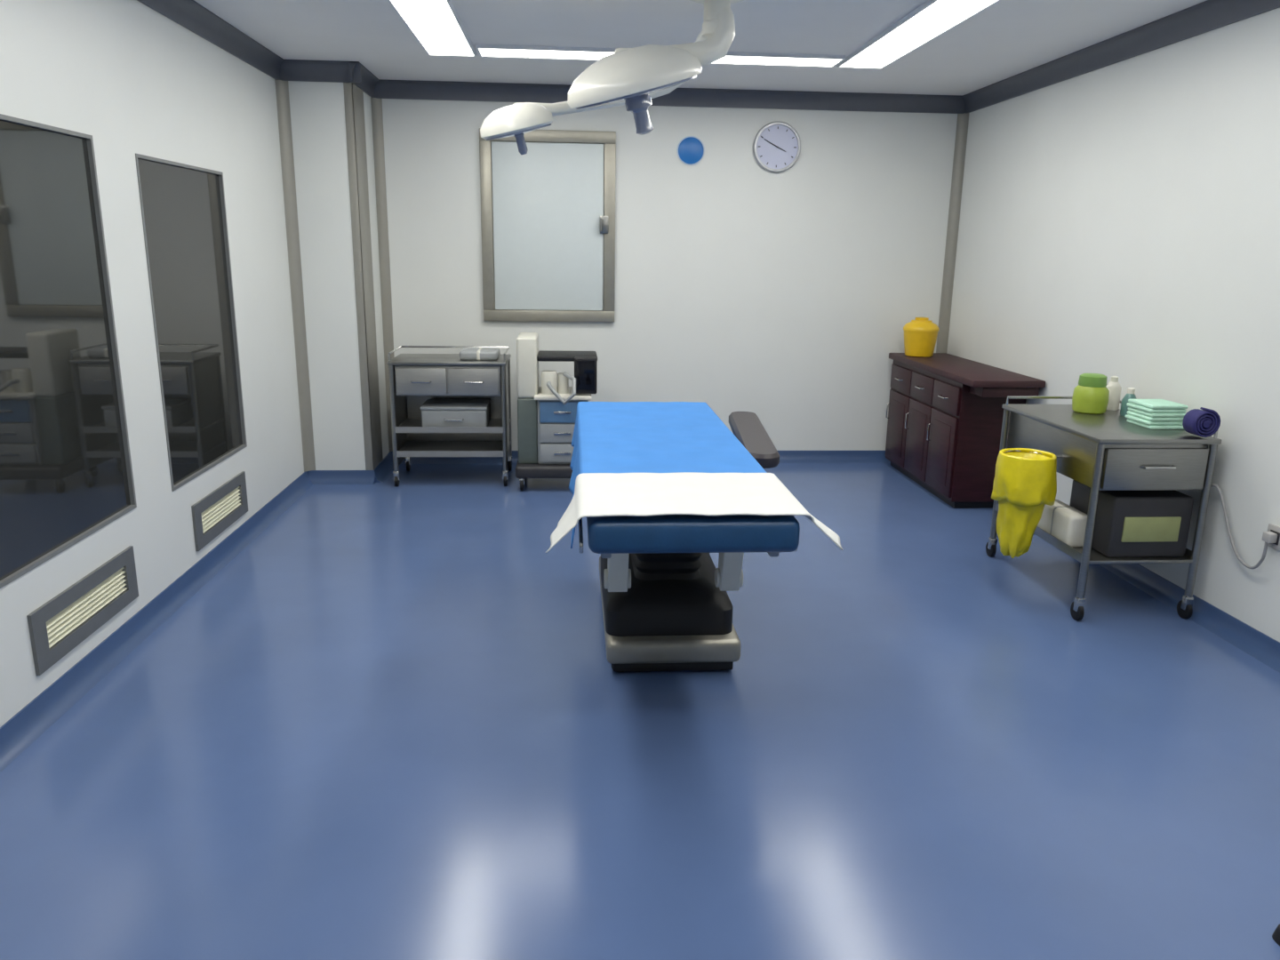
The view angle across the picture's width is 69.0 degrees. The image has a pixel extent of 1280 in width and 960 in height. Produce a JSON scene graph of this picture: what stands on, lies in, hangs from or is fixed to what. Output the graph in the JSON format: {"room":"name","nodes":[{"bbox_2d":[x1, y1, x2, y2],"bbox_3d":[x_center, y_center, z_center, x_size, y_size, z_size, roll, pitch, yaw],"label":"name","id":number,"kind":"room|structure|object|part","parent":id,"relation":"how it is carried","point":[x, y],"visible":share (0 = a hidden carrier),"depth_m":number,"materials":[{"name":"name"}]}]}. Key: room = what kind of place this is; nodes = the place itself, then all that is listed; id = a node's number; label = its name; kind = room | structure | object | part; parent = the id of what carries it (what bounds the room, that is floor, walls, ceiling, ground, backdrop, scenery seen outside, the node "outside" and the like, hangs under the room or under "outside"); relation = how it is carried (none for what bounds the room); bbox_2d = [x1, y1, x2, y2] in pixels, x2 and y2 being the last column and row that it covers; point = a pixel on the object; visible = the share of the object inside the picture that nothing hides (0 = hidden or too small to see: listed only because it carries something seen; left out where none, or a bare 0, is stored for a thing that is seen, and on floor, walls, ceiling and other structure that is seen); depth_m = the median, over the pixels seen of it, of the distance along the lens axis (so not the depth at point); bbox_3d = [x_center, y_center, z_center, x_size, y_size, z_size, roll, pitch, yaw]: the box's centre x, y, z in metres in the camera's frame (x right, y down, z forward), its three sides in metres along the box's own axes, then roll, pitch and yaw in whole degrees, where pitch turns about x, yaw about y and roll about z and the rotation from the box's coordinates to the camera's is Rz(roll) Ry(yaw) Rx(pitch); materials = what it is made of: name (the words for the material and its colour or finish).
{"room":"operating room","nodes":[
{"label":"operating room","id":0,"kind":"room"},
{"bbox_2d":[0,0,303,727],"bbox_3d":[-2.022,-0.432,2.616,0.140,2.600,7.960,0,14,-4],"label":"wall","id":1,"kind":"structure","parent":0,"point":[124,75],"depth_m":3.88,"materials":[{"name":"paint"}]},
{"bbox_2d":[0,113,136,588],"bbox_3d":[-2.012,-0.462,3.123,0.054,1.415,0.955,0,14,-4],"label":"window","id":2,"kind":"structure","parent":1,"relation":"in","point":[66,468],"depth_m":3.19,"materials":[{"name":"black glass"}]},
{"bbox_2d":[26,545,138,675],"bbox_3d":[-2.029,0.453,3.378,0.072,0.211,0.724,0,14,-4],"label":"air vent","id":3,"kind":"object","parent":1,"relation":"in","point":[64,621],"visible":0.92,"depth_m":3.32,"materials":[{"name":"grey metal"}]},
{"bbox_2d":[0,471,313,772],"bbox_3d":[-1.921,0.862,2.630,0.055,0.085,7.350,0,14,-4],"label":"baseboard","id":4,"kind":"structure","parent":1,"relation":"attached to","point":[19,732],"depth_m":3.63,"materials":[{"name":"blue plastic"}]},
{"bbox_2d":[135,153,247,491],"bbox_3d":[-2.105,-0.750,4.393,0.054,1.410,0.965,0,14,-4],"label":"window","id":5,"kind":"structure","parent":1,"relation":"in","point":[183,206],"depth_m":4.35,"materials":[{"name":"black glass"}]},
{"bbox_2d":[136,0,283,79],"bbox_3d":[-1.882,-1.567,2.028,0.060,0.110,7.350,0,14,-4],"label":"trim","id":6,"kind":"structure","parent":1,"relation":"attached to","point":[189,14],"depth_m":4.58,"materials":[{"name":"grey metal"}]},
{"bbox_2d":[191,471,247,551],"bbox_3d":[-2.123,0.144,4.663,0.072,0.219,0.694,0,14,-4],"label":"air vent","id":7,"kind":"object","parent":1,"relation":"in","point":[218,510],"visible":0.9,"depth_m":4.62,"materials":[{"name":"grey metal"}]},
{"bbox_2d":[274,79,315,471],"bbox_3d":[-2.161,-1.226,5.859,0.060,2.407,0.060,0,14,-4],"label":"trim","id":8,"kind":"structure","parent":1,"relation":"attached to","point":[282,87],"depth_m":5.85,"materials":[{"name":"metal"}]},
{"bbox_2d":[279,59,361,82],"bbox_3d":[-1.925,-2.446,5.572,0.495,0.110,0.060,0,14,-4],"label":"trim","id":9,"kind":"structure","parent":1,"relation":"attached to","point":[303,70],"depth_m":5.58,"materials":[{"name":"grey metal"}]},
{"bbox_2d":[288,80,389,470],"bbox_3d":[-1.997,-1.318,6.194,0.435,2.600,0.610,0,14,-4],"label":"column","id":10,"kind":"structure","parent":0,"point":[317,108],"depth_m":5.92,"materials":[{"name":"paint"}]},
{"bbox_2d":[307,470,375,484],"bbox_3d":[-1.989,-0.018,6.175,0.441,0.085,0.055,0,14,-4],"label":"baseboard","id":11,"kind":"structure","parent":10,"relation":"attached to","point":[316,476],"depth_m":6.18,"materials":[{"name":"blue plastic"}]},
{"bbox_2d":[343,82,383,470],"bbox_3d":[-1.792,-1.269,6.059,0.054,2.405,0.304,0,14,-4],"label":"trim","id":12,"kind":"structure","parent":10,"relation":"attached to","point":[353,94],"depth_m":5.96,"materials":[{"name":"metal"}]},
{"bbox_2d":[0,463,1279,959],"bbox_3d":[0.277,0.872,3.110,4.790,0.100,8.240,0,14,-4],"label":"floor","id":13,"kind":"structure","parent":0,"point":[396,724],"depth_m":2.89,"materials":[{"name":"blue plastic"}]},
{"bbox_2d":[387,345,511,486],"bbox_3d":[-1.256,-0.438,6.269,0.750,0.877,0.534,0,14,-4],"label":"cart","id":14,"kind":"object","parent":13,"relation":"on","point":[414,379],"visible":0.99,"depth_m":6.08,"materials":[{"name":"silver metal"}]},
{"bbox_3d":[-1.593,-0.399,6.024,0.032,0.690,0.032,0,14,-4],"label":"leg","id":15,"kind":"part","parent":14,"relation":"part of","materials":[{"name":"silver metal"}]},
{"bbox_3d":[-1.609,-0.456,6.236,0.008,0.678,0.420,0,14,-4],"label":"panel","id":16,"kind":"part","parent":14,"relation":"part of","materials":[{"name":"silver metal"}]},
{"bbox_3d":[-1.625,-0.505,6.449,0.032,0.690,0.032,0,14,-4],"label":"leg","id":17,"kind":"part","parent":14,"relation":"part of","materials":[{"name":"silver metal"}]},
{"bbox_3d":[-1.402,-0.632,5.978,0.317,0.170,0.024,0,14,-4],"label":"drawer","id":18,"kind":"part","parent":14,"relation":"part of","materials":[{"name":"metal"}]},
{"bbox_3d":[-1.400,-0.626,5.952,0.132,0.012,0.031,0,14,-4],"label":"handle","id":19,"kind":"part","parent":14,"relation":"part of","materials":[{"name":"metal"}]},
{"bbox_3d":[-1.250,-0.838,6.177,0.744,0.057,0.453,0,14,-4],"label":"guard rail","id":20,"kind":"part","parent":14,"relation":"part of","materials":[{"name":"metal"}]},
{"bbox_2d":[392,440,510,456],"bbox_3d":[-1.259,-0.225,6.319,0.730,0.040,0.464,0,14,-4],"label":"shelf","id":21,"kind":"object","parent":14,"relation":"attached to","point":[404,448],"depth_m":6.25,"materials":[{"name":"metal"}]},
{"bbox_2d":[395,418,510,432],"bbox_3d":[-1.256,-0.381,6.280,0.730,0.040,0.464,0,14,-4],"label":"shelf","id":22,"kind":"object","parent":14,"relation":"attached to","point":[402,425],"depth_m":6.07,"materials":[{"name":"metal"}]},
{"bbox_3d":[-1.271,-0.510,6.472,0.690,0.678,0.008,0,14,-4],"label":"panel","id":23,"kind":"part","parent":14,"relation":"part of","materials":[{"name":"silver metal"}]},
{"bbox_2d":[420,399,490,426],"bbox_3d":[-1.228,-0.441,6.233,0.430,0.149,0.356,0,14,-4],"label":"instrument box","id":24,"kind":"object","parent":14,"relation":"on","point":[435,412],"visible":0.94,"depth_m":6.10,"materials":[{"name":"grey metal"}]},
{"bbox_3d":[-1.217,-0.392,6.079,0.132,0.012,0.032,0,14,-4],"label":"handle","id":25,"kind":"part","parent":24,"relation":"part of","materials":[{"name":"metal"}]},
{"bbox_3d":[-1.228,-0.504,6.231,0.430,0.025,0.330,0,14,-4],"label":"lid","id":26,"kind":"part","parent":24,"relation":"part of","materials":[{"name":"silver metal"}]},
{"bbox_3d":[-1.068,-0.627,5.976,0.132,0.012,0.031,0,14,-4],"label":"handle","id":27,"kind":"part","parent":14,"relation":"part of","materials":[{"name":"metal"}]},
{"bbox_3d":[-1.070,-0.633,6.002,0.317,0.170,0.024,0,14,-4],"label":"drawer","id":28,"kind":"part","parent":14,"relation":"part of","materials":[{"name":"metal"}]},
{"bbox_2d":[458,347,500,359],"bbox_3d":[-1.058,-0.835,6.161,0.250,0.062,0.244,0,14,-4],"label":"pack","id":29,"kind":"object","parent":14,"relation":"on","point":[467,353],"visible":1,"depth_m":6.05,"materials":[{"name":"grey plastic"}]},
{"bbox_3d":[-0.885,-0.402,6.075,0.032,0.690,0.032,0,14,-4],"label":"leg","id":30,"kind":"part","parent":14,"relation":"part of","materials":[{"name":"silver metal"}]},
{"bbox_3d":[-0.901,-0.458,6.287,0.008,0.678,0.420,0,14,-4],"label":"panel","id":31,"kind":"part","parent":14,"relation":"part of","materials":[{"name":"silver metal"}]},
{"bbox_3d":[-0.917,-0.508,6.501,0.032,0.690,0.032,0,14,-4],"label":"leg","id":32,"kind":"part","parent":14,"relation":"part of","materials":[{"name":"silver metal"}]},
{"bbox_2d":[515,332,597,490],"bbox_3d":[-0.548,-0.448,6.118,0.530,0.990,0.622,0,14,-4],"label":"machine","id":33,"kind":"object","parent":13,"relation":"on","point":[547,413],"visible":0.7,"depth_m":5.98,"materials":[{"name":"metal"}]},
{"bbox_3d":[-0.498,-0.175,6.039,0.295,0.120,0.025,0,14,-4],"label":"drawer","id":34,"kind":"part","parent":33,"relation":"part of","materials":[{"name":"white plastic"}]},
{"bbox_3d":[-0.497,-0.302,6.007,0.295,0.120,0.025,0,14,-4],"label":"drawer","id":35,"kind":"part","parent":33,"relation":"part of","materials":[{"name":"white plastic"}]},
{"bbox_3d":[-0.495,-0.435,5.974,0.295,0.135,0.025,0,14,-4],"label":"drawer","id":36,"kind":"part","parent":33,"relation":"part of","materials":[{"name":"blue plastic"}]},
{"bbox_3d":[-0.496,-0.430,5.956,0.110,0.016,0.012,0,14,-4],"label":"handle","id":37,"kind":"part","parent":33,"relation":"part of","materials":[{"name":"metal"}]},
{"bbox_2d":[534,386,591,399],"bbox_3d":[-0.506,-0.571,6.128,0.365,0.025,0.450,0,14,-4],"label":"countertop","id":38,"kind":"structure","parent":33,"relation":"on","point":[540,396],"depth_m":5.92,"materials":[{"name":"white plastic"}]},
{"bbox_3d":[-0.498,-0.297,5.989,0.110,0.016,0.012,0,14,-4],"label":"handle","id":39,"kind":"part","parent":33,"relation":"part of","materials":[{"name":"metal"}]},
{"bbox_3d":[-0.500,-0.171,6.021,0.110,0.016,0.012,0,14,-4],"label":"handle","id":40,"kind":"part","parent":33,"relation":"part of","materials":[{"name":"metal"}]},
{"bbox_2d":[536,350,597,361],"bbox_3d":[-0.475,-0.813,6.106,0.385,0.035,0.340,0,14,-4],"label":"shelf","id":41,"kind":"object","parent":33,"relation":"attached to","point":[542,356],"depth_m":5.98,"materials":[{"name":"black plastic"}]},
{"bbox_2d":[574,356,597,393],"bbox_3d":[-0.348,-0.667,5.943,0.145,0.235,0.055,0,14,-4],"label":"monitor","id":42,"kind":"object","parent":33,"relation":"on","point":[585,367],"depth_m":5.91,"materials":[{"name":"black plastic"}]},
{"bbox_2d":[578,411,799,671],"bbox_3d":[0.190,0.262,3.690,0.873,0.802,2.010,0,14,-4],"label":"table","id":43,"kind":"object","parent":13,"relation":"on","point":[667,605],"visible":0.61,"depth_m":3.45,"materials":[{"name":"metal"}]},
{"bbox_3d":[-0.237,-0.014,3.606,0.012,0.035,1.780,0,14,-4],"label":"rail","id":44,"kind":"part","parent":43,"relation":"part of","materials":[{"name":"metal"}]},
{"bbox_2d":[568,401,767,548],"bbox_3d":[0.065,-0.070,3.845,0.726,0.264,1.668,0,14,-4],"label":"sheet","id":45,"kind":"object","parent":43,"relation":"on","point":[608,436],"visible":0.82,"depth_m":3.67,"materials":[{"name":"fabric"}]},
{"bbox_3d":[0.087,0.015,3.626,0.530,0.091,1.800,0,14,-4],"label":"frame","id":46,"kind":"part","parent":43,"relation":"part of","materials":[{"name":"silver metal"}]},
{"bbox_2d":[545,472,843,552],"bbox_3d":[0.151,0.090,2.860,0.866,0.122,0.502,0,14,-4],"label":"sheet","id":47,"kind":"object","parent":43,"relation":"on","point":[596,494],"visible":1,"depth_m":2.79,"materials":[{"name":"fabric"}]},
{"bbox_2d":[885,352,1045,508],"bbox_3d":[2.075,-0.349,6.203,0.447,0.832,1.480,0,14,-4],"label":"sideboard","id":48,"kind":"object","parent":13,"relation":"on","point":[946,411],"visible":1,"depth_m":5.81,"materials":[{"name":"brown wood"}]},
{"bbox_3d":[1.819,-0.507,6.832,0.028,0.120,0.010,0,14,-4],"label":"handle","id":49,"kind":"part","parent":48,"relation":"part of","materials":[{"name":"metal"}]},
{"bbox_3d":[1.848,-0.375,6.693,0.020,0.500,0.397,0,14,-4],"label":"door","id":50,"kind":"part","parent":48,"relation":"part of","materials":[{"name":"brown wood"}]},
{"bbox_3d":[1.855,-0.714,6.609,0.016,0.170,0.397,0,14,-4],"label":"drawer","id":51,"kind":"part","parent":48,"relation":"part of","materials":[{"name":"brown wood"}]},
{"bbox_3d":[1.847,-0.409,6.438,0.028,0.120,0.010,0,14,-4],"label":"handle","id":52,"kind":"part","parent":48,"relation":"part of","materials":[{"name":"metal"}]},
{"bbox_3d":[1.877,-0.277,6.300,0.020,0.500,0.397,0,14,-4],"label":"door","id":53,"kind":"part","parent":48,"relation":"part of","materials":[{"name":"brown wood"}]},
{"bbox_2d":[903,317,939,357],"bbox_3d":[1.983,-1.014,6.588,0.248,0.272,0.248,0,14,-4],"label":"sharps container","id":54,"kind":"object","parent":48,"relation":"on","point":[921,333],"visible":1,"depth_m":6.51,"materials":[{"name":"yellow plastic"}]},
{"bbox_2d":[904,330,937,357],"bbox_3d":[1.982,-0.970,6.600,0.236,0.180,0.236,0,14,-4],"label":"tub","id":55,"kind":"object","parent":54,"relation":"in","point":[916,343],"depth_m":6.51,"materials":[{"name":"yellow plastic"}]},
{"bbox_3d":[1.984,-1.091,6.569,0.248,0.074,0.248,0,14,-4],"label":"lid","id":56,"kind":"part","parent":54,"relation":"part of","materials":[{"name":"yellow plastic"}]},
{"bbox_3d":[1.884,-0.616,6.215,0.016,0.170,0.397,0,14,-4],"label":"drawer","id":57,"kind":"part","parent":48,"relation":"part of","materials":[{"name":"brown wood"}]},
{"bbox_3d":[1.877,-0.311,6.045,0.028,0.120,0.010,0,14,-4],"label":"handle","id":58,"kind":"part","parent":48,"relation":"part of","materials":[{"name":"metal"}]},
{"bbox_3d":[1.906,-0.179,5.906,0.020,0.500,0.397,0,14,-4],"label":"door","id":59,"kind":"part","parent":48,"relation":"part of","materials":[{"name":"brown wood"}]},
{"bbox_3d":[1.913,-0.518,5.822,0.016,0.170,0.397,0,14,-4],"label":"drawer","id":60,"kind":"part","parent":48,"relation":"part of","materials":[{"name":"brown wood"}]},
{"bbox_2d":[985,395,1221,620],"bbox_3d":[2.000,0.092,4.378,0.774,0.852,0.956,0,14,-4],"label":"trolley","id":61,"kind":"object","parent":13,"relation":"on","point":[1105,452],"visible":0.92,"depth_m":3.99,"materials":[{"name":"silver metal"}]},
{"bbox_3d":[1.847,-0.031,4.778,0.032,0.675,0.032,0,14,-4],"label":"leg","id":62,"kind":"part","parent":61,"relation":"part of","materials":[{"name":"silver metal"}]},
{"bbox_2d":[991,448,1056,558],"bbox_3d":[1.738,0.115,4.248,0.260,0.486,0.265,0,14,-4],"label":"bag","id":63,"kind":"object","parent":61,"relation":"hanging from","point":[1025,482],"visible":1,"depth_m":4.17,"materials":[{"name":"yellow plastic"}]},
{"bbox_2d":[1037,499,1087,546],"bbox_3d":[1.937,0.194,4.272,0.103,0.152,0.300,0,14,-4],"label":"pack","id":64,"kind":"object","parent":61,"relation":"on","point":[1061,520],"visible":0.73,"depth_m":4.17,"materials":[{"name":"white plastic"}]},
{"bbox_2d":[1072,373,1109,414],"bbox_3d":[2.169,-0.418,4.478,0.160,0.186,0.160,0,14,-4],"label":"canister","id":65,"kind":"object","parent":61,"relation":"on","point":[1091,396],"visible":1,"depth_m":4.42,"materials":[{"name":"plastic"}]},
{"bbox_3d":[2.170,-0.480,4.462,0.126,0.058,0.126,0,14,-4],"label":"lid","id":66,"kind":"part","parent":65,"relation":"part of","materials":[{"name":"green plastic"}]},
{"bbox_3d":[1.909,0.176,3.945,0.032,0.675,0.032,0,14,-4],"label":"leg","id":67,"kind":"part","parent":61,"relation":"part of","materials":[{"name":"silver metal"}]},
{"bbox_2d":[994,502,1199,564],"bbox_3d":[2.120,0.234,4.420,0.514,0.040,0.880,0,14,-4],"label":"shelf","id":68,"kind":"object","parent":61,"relation":"attached to","point":[1093,556],"depth_m":4.02,"materials":[{"name":"silver metal"}]},
{"bbox_3d":[2.128,-0.298,4.288,0.524,0.047,0.854,0,14,-4],"label":"guard rail","id":69,"kind":"part","parent":61,"relation":"part of","materials":[{"name":"metal"}]},
{"bbox_2d":[1106,376,1121,410],"bbox_3d":[2.317,-0.428,4.569,0.074,0.165,0.074,0,14,-4],"label":"bottle","id":70,"kind":"object","parent":61,"relation":"on","point":[1115,388],"visible":0.87,"depth_m":4.54,"materials":[{"name":"plastic"}]},
{"bbox_2d":[1120,387,1136,416],"bbox_3d":[2.310,-0.369,4.397,0.066,0.133,0.066,0,14,-4],"label":"spray bottle","id":71,"kind":"object","parent":61,"relation":"on","point":[1130,395],"visible":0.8,"depth_m":4.38,"materials":[{"name":"teal plastic"}]},
{"bbox_2d":[1069,480,1193,557],"bbox_3d":[2.181,0.149,4.161,0.355,0.299,0.368,0,14,-4],"label":"equipment case","id":72,"kind":"object","parent":61,"relation":"on","point":[1128,524],"visible":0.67,"depth_m":4.00,"materials":[{"name":"black plastic"}]},
{"bbox_3d":[2.191,0.211,3.992,0.250,0.110,0.010,0,14,-4],"label":"panel","id":73,"kind":"part","parent":72,"relation":"part of","materials":[{"name":"green plastic"}]},
{"bbox_3d":[2.156,-0.047,3.905,0.440,0.175,0.025,0,14,-4],"label":"drawer","id":74,"kind":"part","parent":61,"relation":"part of","materials":[{"name":"silver metal"}]},
{"bbox_2d":[1125,399,1188,429],"bbox_3d":[2.300,-0.295,4.152,0.172,0.107,0.197,0,14,-4],"label":"folded cloth","id":75,"kind":"object","parent":61,"relation":"on","point":[1148,413],"visible":0.87,"depth_m":4.07,"materials":[{"name":"green fabric"}]},
{"bbox_3d":[2.159,-0.053,3.876,0.152,0.012,0.033,0,14,-4],"label":"handle","id":76,"kind":"part","parent":61,"relation":"part of","materials":[{"name":"metal"}]},
{"bbox_2d":[1182,407,1220,437],"bbox_3d":[2.354,-0.243,3.907,0.112,0.114,0.082,0,14,-4],"label":"roll","id":77,"kind":"object","parent":61,"relation":"on","point":[1206,422],"visible":1,"depth_m":3.88,"materials":[{"name":"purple fabric"}]},
{"bbox_3d":[2.397,0.175,3.981,0.032,0.675,0.032,0,14,-4],"label":"leg","id":78,"kind":"part","parent":61,"relation":"part of","materials":[{"name":"silver metal"}]},
{"bbox_2d":[1272,923,1279,946],"bbox_3d":[1.419,1.050,2.077,0.051,0.083,0.066,0,14,-4],"label":"switch","id":79,"kind":"object","parent":13,"relation":"on","point":[1276,936],"visible":1,"depth_m":2.06,"materials":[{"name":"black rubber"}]},
{"bbox_2d":[382,98,957,450],"bbox_3d":[0.008,-1.415,6.705,4.790,2.600,0.140,0,14,-4],"label":"wall","id":80,"kind":"structure","parent":0,"point":[785,298],"depth_m":6.63,"materials":[{"name":"paint"}]},
{"bbox_2d":[348,61,379,97],"bbox_3d":[-1.730,-2.520,5.883,0.060,0.110,0.670,0,14,-4],"label":"trim","id":81,"kind":"structure","parent":80,"relation":"attached to","point":[369,80],"depth_m":5.88,"materials":[{"name":"grey metal"}]},
{"bbox_2d":[370,96,394,452],"bbox_3d":[-1.770,-1.374,6.481,0.060,2.407,0.060,0,14,-4],"label":"trim","id":82,"kind":"structure","parent":80,"relation":"attached to","point":[377,118],"depth_m":6.43,"materials":[{"name":"metal"}]},
{"bbox_2d":[374,451,393,482],"bbox_3d":[-1.771,-0.098,6.511,0.055,0.085,0.616,0,14,-4],"label":"baseboard","id":83,"kind":"structure","parent":80,"relation":"attached to","point":[383,469],"depth_m":6.45,"materials":[{"name":"blue plastic"}]},
{"bbox_2d":[479,128,615,321],"bbox_3d":[-0.634,-1.748,6.460,0.925,1.285,0.082,0,14,-4],"label":"window","id":84,"kind":"structure","parent":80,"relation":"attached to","point":[551,233],"depth_m":6.47,"materials":[{"name":"glass"}]},
{"bbox_2d":[391,450,890,463],"bbox_3d":[0.214,-0.172,6.929,4.075,0.085,0.055,0,14,-4],"label":"baseboard","id":85,"kind":"structure","parent":80,"relation":"attached to","point":[785,456],"depth_m":7.01,"materials":[{"name":"blue plastic"}]},
{"bbox_2d":[374,79,965,113],"bbox_3d":[0.250,-2.600,6.324,4.075,0.110,0.060,0,14,-4],"label":"trim","id":86,"kind":"structure","parent":80,"relation":"attached to","point":[384,89],"depth_m":6.35,"materials":[{"name":"grey metal"}]},
{"bbox_2d":[676,136,704,165],"bbox_3d":[0.351,-2.276,6.438,0.192,0.192,0.010,0,14,-4],"label":"wall sign","id":87,"kind":"object","parent":80,"relation":"attached to","point":[690,150],"visible":1,"depth_m":6.43,"materials":[{"name":"blue plastic"}]},
{"bbox_2d":[752,120,800,172],"bbox_3d":[0.951,-2.309,6.461,0.336,0.336,0.035,0,14,-4],"label":"wall clock","id":88,"kind":"object","parent":80,"relation":"attached to","point":[777,145],"visible":1,"depth_m":6.46,"materials":[{"name":"white plastic"}]},
{"bbox_2d":[936,112,969,352],"bbox_3d":[2.234,-1.387,6.773,0.060,2.407,0.060,0,14,-4],"label":"trim","id":89,"kind":"structure","parent":80,"relation":"attached to","point":[963,119],"depth_m":6.69,"materials":[{"name":"metal"}]},
{"bbox_2d":[193,0,1207,95],"bbox_3d":[0.317,-1.749,2.460,4.790,0.100,8.240,0,14,-4],"label":"ceiling","id":90,"kind":"structure","parent":0,"point":[1008,38],"depth_m":4.71,"materials":[{"name":"paint"}]},
{"bbox_2d":[387,0,476,56],"bbox_3d":[-0.899,-1.864,3.101,0.270,0.020,4.430,0,14,-4],"label":"recessed light","id":91,"kind":"object","parent":90,"relation":"in","point":[436,25],"visible":1,"depth_m":4.56,"materials":[{"name":"white plastic"}]},
{"bbox_2d":[475,43,616,60],"bbox_3d":[-0.513,-2.358,5.117,0.753,0.020,0.343,0,14,-4],"label":"recessed light","id":92,"kind":"object","parent":90,"relation":"in","point":[533,52],"depth_m":5.13,"materials":[{"name":"white plastic"}]},
{"bbox_2d":[479,48,839,65],"bbox_3d":[0.119,-2.374,5.214,2.006,0.010,0.216,0,14,-4],"label":"diffuser","id":93,"kind":"object","parent":92,"relation":"attached to","point":[588,54],"depth_m":5.20,"materials":[{"name":"white plastic"}]},
{"bbox_2d":[480,0,743,154],"bbox_3d":[-0.091,-1.703,3.868,1.053,0.678,0.727,-6,16,-27],"label":"lamp","id":94,"kind":"object","parent":90,"relation":"hanging from","point":[631,77],"visible":1,"depth_m":3.78,"materials":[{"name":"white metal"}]},
{"bbox_3d":[-0.506,-1.427,3.958,0.058,0.086,0.043,-10,18,-38],"label":"handle","id":95,"kind":"part","parent":94,"relation":"part of","materials":[{"name":"grey plastic"}]},
{"bbox_3d":[-0.108,-1.780,4.085,0.880,0.404,0.481,0,14,-4],"label":"satellite arm","id":96,"kind":"part","parent":94,"relation":"part of","materials":[{"name":"white plastic"}]},
{"bbox_3d":[-0.002,-1.523,3.873,0.123,0.163,0.113,0,14,-4],"label":"handle","id":97,"kind":"part","parent":94,"relation":"part of","materials":[{"name":"grey plastic"}]},
{"bbox_3d":[0.202,-1.823,3.814,0.382,0.260,0.126,-2,14,-13],"label":"arm","id":98,"kind":"part","parent":94,"relation":"part of","materials":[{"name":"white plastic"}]},
{"bbox_3d":[0.317,-1.997,3.814,0.320,0.070,0.320,0,14,-4],"label":"ceiling plate","id":99,"kind":"part","parent":94,"relation":"part of","materials":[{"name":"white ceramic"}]},
{"bbox_2d":[710,51,845,67],"bbox_3d":[0.776,-2.362,5.211,0.719,0.020,0.343,0,14,-4],"label":"recessed light","id":100,"kind":"object","parent":90,"relation":"in","point":[732,57],"depth_m":5.24,"materials":[{"name":"white plastic"}]},
{"bbox_2d":[836,0,1000,68],"bbox_3d":[1.435,-1.871,3.271,0.270,0.020,4.430,0,14,-4],"label":"recessed light","id":101,"kind":"object","parent":90,"relation":"in","point":[932,19],"visible":0.9,"depth_m":4.51,"materials":[{"name":"white plastic"}]},
{"bbox_2d":[946,7,1279,642],"bbox_3d":[2.616,-0.446,2.954,0.140,2.600,7.960,0,14,-4],"label":"wall","id":102,"kind":"structure","parent":0,"point":[1121,220],"depth_m":4.38,"materials":[{"name":"paint"}]},
{"bbox_2d":[962,0,1279,113],"bbox_3d":[2.534,-1.654,2.647,0.060,0.110,7.960,0,14,-4],"label":"trim","id":103,"kind":"structure","parent":102,"relation":"attached to","point":[1209,15],"depth_m":4.58,"materials":[{"name":"grey metal"}]},
{"bbox_2d":[1099,563,1279,672],"bbox_3d":[2.500,0.775,3.249,0.055,0.085,7.960,0,14,-4],"label":"baseboard","id":104,"kind":"structure","parent":102,"relation":"attached to","point":[1265,649],"depth_m":4.01,"materials":[{"name":"blue plastic"}]},
{"bbox_2d":[1198,484,1277,568],"bbox_3d":[2.446,0.194,3.837,0.046,0.285,0.426,-1,14,-7],"label":"power cable","id":105,"kind":"object","parent":102,"relation":"attached to","point":[1268,537],"visible":0.91,"depth_m":3.79,"materials":[{"name":"plastic"}]},
{"bbox_2d":[1267,523,1279,551],"bbox_3d":[2.490,0.225,3.649,0.014,0.090,0.090,0,14,-4],"label":"wall socket","id":106,"kind":"object","parent":102,"relation":"attached to","point":[1273,528],"visible":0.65,"depth_m":3.64,"materials":[{"name":"plastic"}]}
]}

